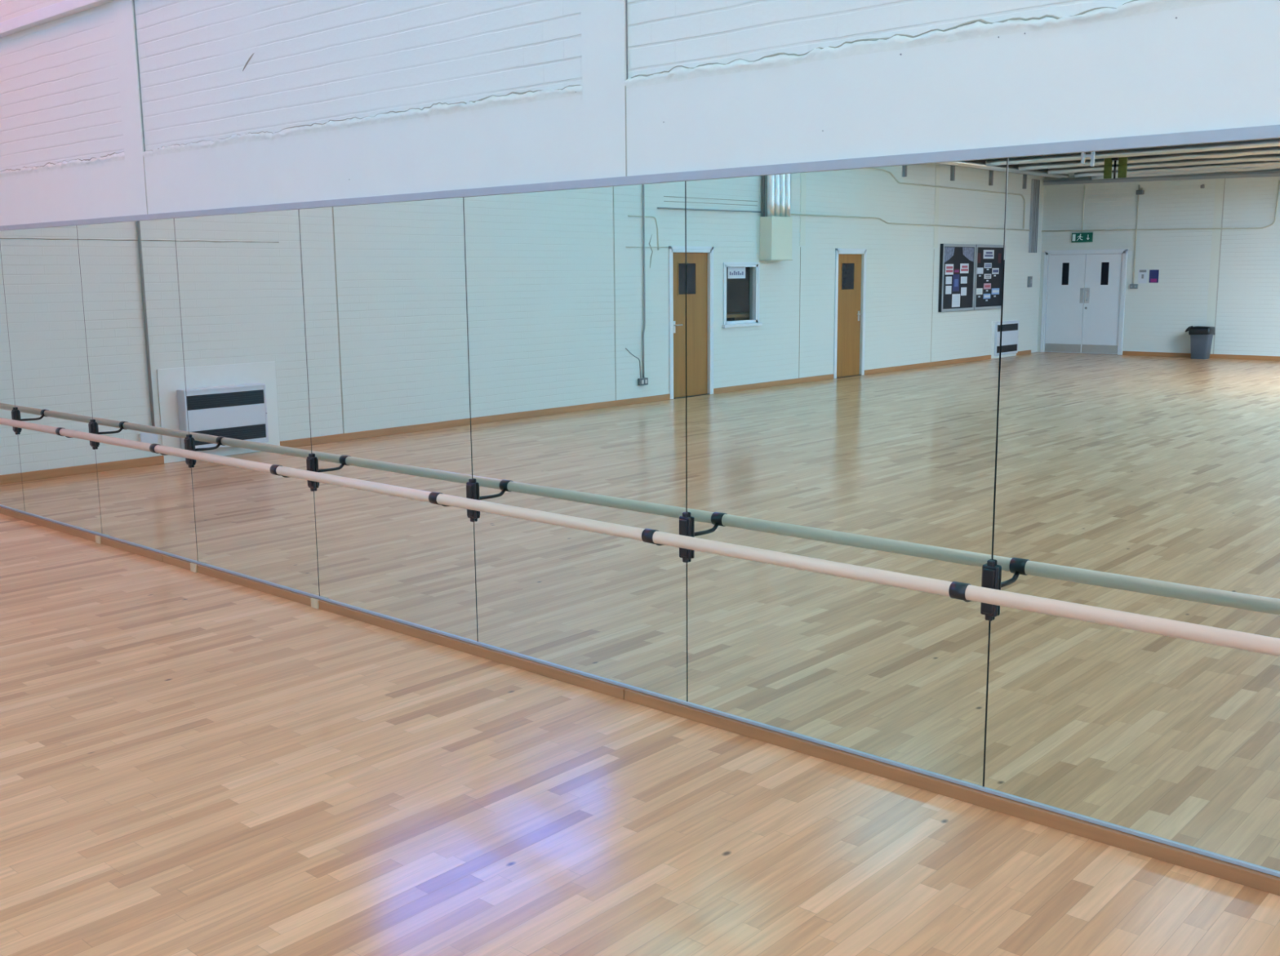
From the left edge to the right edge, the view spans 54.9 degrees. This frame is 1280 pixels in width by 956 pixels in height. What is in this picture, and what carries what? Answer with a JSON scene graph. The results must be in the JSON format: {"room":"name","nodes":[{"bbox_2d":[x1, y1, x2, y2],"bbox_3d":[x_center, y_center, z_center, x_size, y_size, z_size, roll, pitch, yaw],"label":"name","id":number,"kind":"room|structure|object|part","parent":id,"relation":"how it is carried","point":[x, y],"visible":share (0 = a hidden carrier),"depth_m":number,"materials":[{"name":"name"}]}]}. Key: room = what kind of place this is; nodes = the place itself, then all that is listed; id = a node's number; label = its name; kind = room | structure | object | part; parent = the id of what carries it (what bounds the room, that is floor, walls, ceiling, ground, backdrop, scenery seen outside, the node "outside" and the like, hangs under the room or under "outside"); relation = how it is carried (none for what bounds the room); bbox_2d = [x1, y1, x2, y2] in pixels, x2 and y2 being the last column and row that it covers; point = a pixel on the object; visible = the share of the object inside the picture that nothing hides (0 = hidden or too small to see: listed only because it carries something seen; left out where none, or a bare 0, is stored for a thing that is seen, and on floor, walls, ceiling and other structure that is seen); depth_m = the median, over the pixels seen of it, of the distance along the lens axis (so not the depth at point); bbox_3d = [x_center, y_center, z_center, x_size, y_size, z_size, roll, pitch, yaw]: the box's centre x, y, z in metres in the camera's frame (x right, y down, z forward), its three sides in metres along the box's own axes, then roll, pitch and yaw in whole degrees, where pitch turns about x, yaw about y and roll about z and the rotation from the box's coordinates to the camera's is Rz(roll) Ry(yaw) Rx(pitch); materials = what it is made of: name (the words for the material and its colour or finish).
{"room":"dance studio","nodes":[
{"label":"dance studio","id":0,"kind":"room"},
{"bbox_2d":[0,513,1279,955],"bbox_3d":[-7.005,2.330,-2.753,18.174,0.200,21.526,8,13,41],"label":"floor","id":1,"kind":"structure","parent":0,"point":[192,763],"depth_m":3.81,"materials":[{"name":"brown wood"}]},
{"bbox_2d":[95,534,101,543],"bbox_3d":[-3.477,0.395,7.899,0.060,0.050,0.010,8,13,41],"label":"wooden block","id":2,"kind":"object","parent":1,"relation":"on","point":[98,540],"visible":1,"depth_m":7.89,"materials":[{"name":"brown wood"}]},
{"bbox_2d":[190,562,197,573],"bbox_3d":[-2.577,0.518,7.108,0.060,0.050,0.010,8,13,41],"label":"wooden block","id":3,"kind":"object","parent":1,"relation":"on","point":[193,566],"visible":1,"depth_m":7.10,"materials":[{"name":"brown wood"}]},
{"bbox_2d":[311,597,319,608],"bbox_3d":[-1.665,0.643,6.306,0.060,0.050,0.010,8,13,41],"label":"wooden block","id":4,"kind":"object","parent":1,"relation":"on","point":[314,602],"visible":1,"depth_m":6.30,"materials":[{"name":"brown wood"}]},
{"bbox_2d":[0,0,1279,259],"bbox_3d":[0.507,-2.326,4.077,16.874,6.600,0.327,8,13,41],"label":"wall","id":5,"kind":"structure","parent":0,"point":[116,108],"depth_m":4.79,"materials":[{"name":"paint"}]},
{"bbox_2d":[0,246,25,511],"bbox_3d":[-4.806,-0.786,8.936,1.214,1.953,0.006,8,13,41],"label":"mirror panel","id":6,"kind":"object","parent":5,"relation":"attached to","point":[11,493],"visible":1,"depth_m":8.69,"materials":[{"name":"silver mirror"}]},
{"bbox_2d":[11,407,18,435],"bbox_3d":[-4.425,-0.383,8.504,0.054,0.192,0.227,8,13,41],"label":"bracket","id":7,"kind":"object","parent":5,"relation":"attached to","point":[14,413],"visible":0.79,"depth_m":8.56,"materials":[{"name":"black metal"}]},
{"bbox_2d":[0,417,1279,656],"bbox_3d":[-1.641,-0.020,5.934,10.650,0.045,0.045,8,13,41],"label":"ballet barre","id":8,"kind":"object","parent":7,"relation":"attached to","point":[1258,643],"visible":1,"depth_m":4.05,"materials":[{"name":"brown wood"}]},
{"bbox_2d":[0,225,102,533],"bbox_3d":[-3.907,-0.663,8.147,1.179,1.953,0.006,8,13,41],"label":"mirror panel","id":9,"kind":"object","parent":5,"relation":"attached to","point":[42,270],"visible":1,"depth_m":8.11,"materials":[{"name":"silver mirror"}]},
{"bbox_2d":[0,0,112,37],"bbox_3d":[0.394,-2.264,3.958,16.274,0.067,0.061,8,13,41],"label":"trim","id":10,"kind":"structure","parent":5,"relation":"attached to","point":[64,8],"depth_m":7.42,"materials":[{"name":"white paint"}]},
{"bbox_2d":[55,419,96,449],"bbox_3d":[-3.539,-0.262,7.726,0.054,0.192,0.227,8,13,41],"label":"bracket","id":11,"kind":"object","parent":5,"relation":"attached to","point":[91,424],"visible":0.57,"depth_m":7.78,"materials":[{"name":"black metal"}]},
{"bbox_3d":[-3.469,-0.276,7.803,0.054,0.192,0.016,8,13,41],"label":"wall plate","id":12,"kind":"part","parent":11,"relation":"part of","materials":[{"name":"black metal"}]},
{"bbox_2d":[0,507,164,561],"bbox_3d":[-3.735,0.358,8.153,2.378,0.044,0.030,8,13,41],"label":"baseboard","id":13,"kind":"structure","parent":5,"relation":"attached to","point":[146,553],"depth_m":8.05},
{"bbox_2d":[76,217,198,561],"bbox_3d":[-3.015,-0.540,7.362,1.198,1.953,0.006,8,13,41],"label":"mirror panel","id":14,"kind":"object","parent":5,"relation":"attached to","point":[129,269],"visible":1,"depth_m":7.33,"materials":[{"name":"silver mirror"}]},
{"bbox_2d":[149,434,192,467],"bbox_3d":[-2.640,-0.139,6.935,0.054,0.192,0.227,8,13,41],"label":"bracket","id":15,"kind":"object","parent":5,"relation":"attached to","point":[188,443],"visible":0.66,"depth_m":6.99,"materials":[{"name":"black metal"}]},
{"bbox_3d":[-2.570,-0.152,7.013,0.054,0.192,0.016,8,13,41],"label":"wall plate","id":16,"kind":"part","parent":15,"relation":"part of","materials":[{"name":"black metal"}]},
{"bbox_2d":[173,208,319,595],"bbox_3d":[-2.109,-0.416,6.566,1.215,1.953,0.006,8,13,41],"label":"mirror panel","id":17,"kind":"object","parent":5,"relation":"attached to","point":[240,276],"visible":1,"depth_m":6.52,"materials":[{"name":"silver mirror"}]},
{"bbox_2d":[270,453,315,491],"bbox_3d":[-1.728,-0.014,6.133,0.054,0.192,0.227,8,13,41],"label":"bracket","id":18,"kind":"object","parent":5,"relation":"attached to","point":[310,462],"visible":0.6,"depth_m":6.19,"materials":[{"name":"black metal"}]},
{"bbox_3d":[-1.657,-0.028,6.211,0.054,0.192,0.016,8,13,41],"label":"wall plate","id":19,"kind":"part","parent":18,"relation":"part of","materials":[{"name":"black metal"}]},
{"bbox_2d":[298,197,478,641],"bbox_3d":[-1.193,-0.291,5.761,1.224,1.953,0.006,8,13,41],"label":"mirror panel","id":20,"kind":"object","parent":5,"relation":"attached to","point":[384,285],"visible":1,"depth_m":5.71,"materials":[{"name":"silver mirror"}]},
{"bbox_2d":[162,554,627,699],"bbox_3d":[-1.449,0.671,6.144,3.730,0.044,0.030,8,13,41],"label":"baseboard","id":21,"kind":"structure","parent":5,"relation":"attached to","point":[606,688],"depth_m":5.75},
{"bbox_2d":[428,478,476,521],"bbox_3d":[-0.809,0.112,5.325,0.054,0.192,0.227,8,13,41],"label":"bracket","id":22,"kind":"object","parent":5,"relation":"attached to","point":[471,493],"visible":0.62,"depth_m":5.38,"materials":[{"name":"black metal"}]},
{"bbox_3d":[-0.738,0.098,5.403,0.054,0.192,0.016,8,13,41],"label":"wall plate","id":23,"kind":"part","parent":22,"relation":"part of","materials":[{"name":"black metal"}]},
{"bbox_2d":[463,181,687,702],"bbox_3d":[-0.280,-0.166,4.958,1.209,1.953,0.006,8,13,41],"label":"mirror panel","id":24,"kind":"object","parent":5,"relation":"attached to","point":[576,299],"visible":1,"depth_m":4.90,"materials":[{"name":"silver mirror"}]},
{"bbox_2d":[0,124,1279,231],"bbox_3d":[-0.461,-1.163,4.947,13.875,0.032,0.026,8,13,41],"label":"trim","id":25,"kind":"structure","parent":5,"relation":"attached to","point":[1270,131],"depth_m":4.12,"materials":[{"name":"grey metal"}]},
{"bbox_2d":[0,504,1279,877],"bbox_3d":[-0.445,0.779,5.268,13.875,0.011,0.013,8,13,41],"label":"trim","id":26,"kind":"structure","parent":5,"relation":"attached to","point":[832,745],"depth_m":4.43,"materials":[{"name":"grey metal"}]},
{"bbox_2d":[641,511,691,562],"bbox_3d":[0.099,0.236,4.527,0.054,0.192,0.227,8,13,41],"label":"bracket","id":27,"kind":"object","parent":5,"relation":"attached to","point":[685,522],"visible":0.66,"depth_m":4.58,"materials":[{"name":"black metal"}]},
{"bbox_3d":[0.169,0.223,4.605,0.054,0.192,0.016,8,13,41],"label":"wall plate","id":28,"kind":"part","parent":27,"relation":"part of","materials":[{"name":"black metal"}]},
{"bbox_2d":[686,259,1004,786],"bbox_3d":[-0.447,-0.173,5.118,13.875,2.028,0.009,8,13,41],"label":"trim","id":29,"kind":"structure","parent":5,"relation":"attached to","point":[1004,260],"depth_m":3.78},
{"bbox_2d":[686,157,1008,786],"bbox_3d":[0.629,-0.041,4.158,1.214,1.953,0.006,8,13,41],"label":"mirror panel","id":30,"kind":"object","parent":5,"relation":"attached to","point":[843,326],"visible":1,"depth_m":4.09,"materials":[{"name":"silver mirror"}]},
{"bbox_2d":[624,688,1279,895],"bbox_3d":[1.284,1.046,3.741,3.577,0.044,0.030,8,13,41],"label":"baseboard","id":31,"kind":"structure","parent":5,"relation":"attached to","point":[1269,883],"depth_m":3.90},
{"bbox_2d":[948,560,999,621],"bbox_3d":[1.010,0.361,3.726,0.054,0.192,0.227,8,13,41],"label":"bracket","id":32,"kind":"object","parent":5,"relation":"attached to","point":[990,572],"visible":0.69,"depth_m":3.78,"materials":[{"name":"black metal"}]},
{"bbox_3d":[1.081,0.348,3.804,0.054,0.192,0.016,8,13,41],"label":"wall plate","id":33,"kind":"part","parent":32,"relation":"part of","materials":[{"name":"black metal"}]},
{"bbox_2d":[984,137,1279,872],"bbox_3d":[1.541,0.084,3.357,1.214,1.953,0.006,8,13,41],"label":"mirror panel","id":34,"kind":"object","parent":5,"relation":"attached to","point":[1138,457],"visible":1,"depth_m":3.46,"materials":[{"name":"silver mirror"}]}
]}

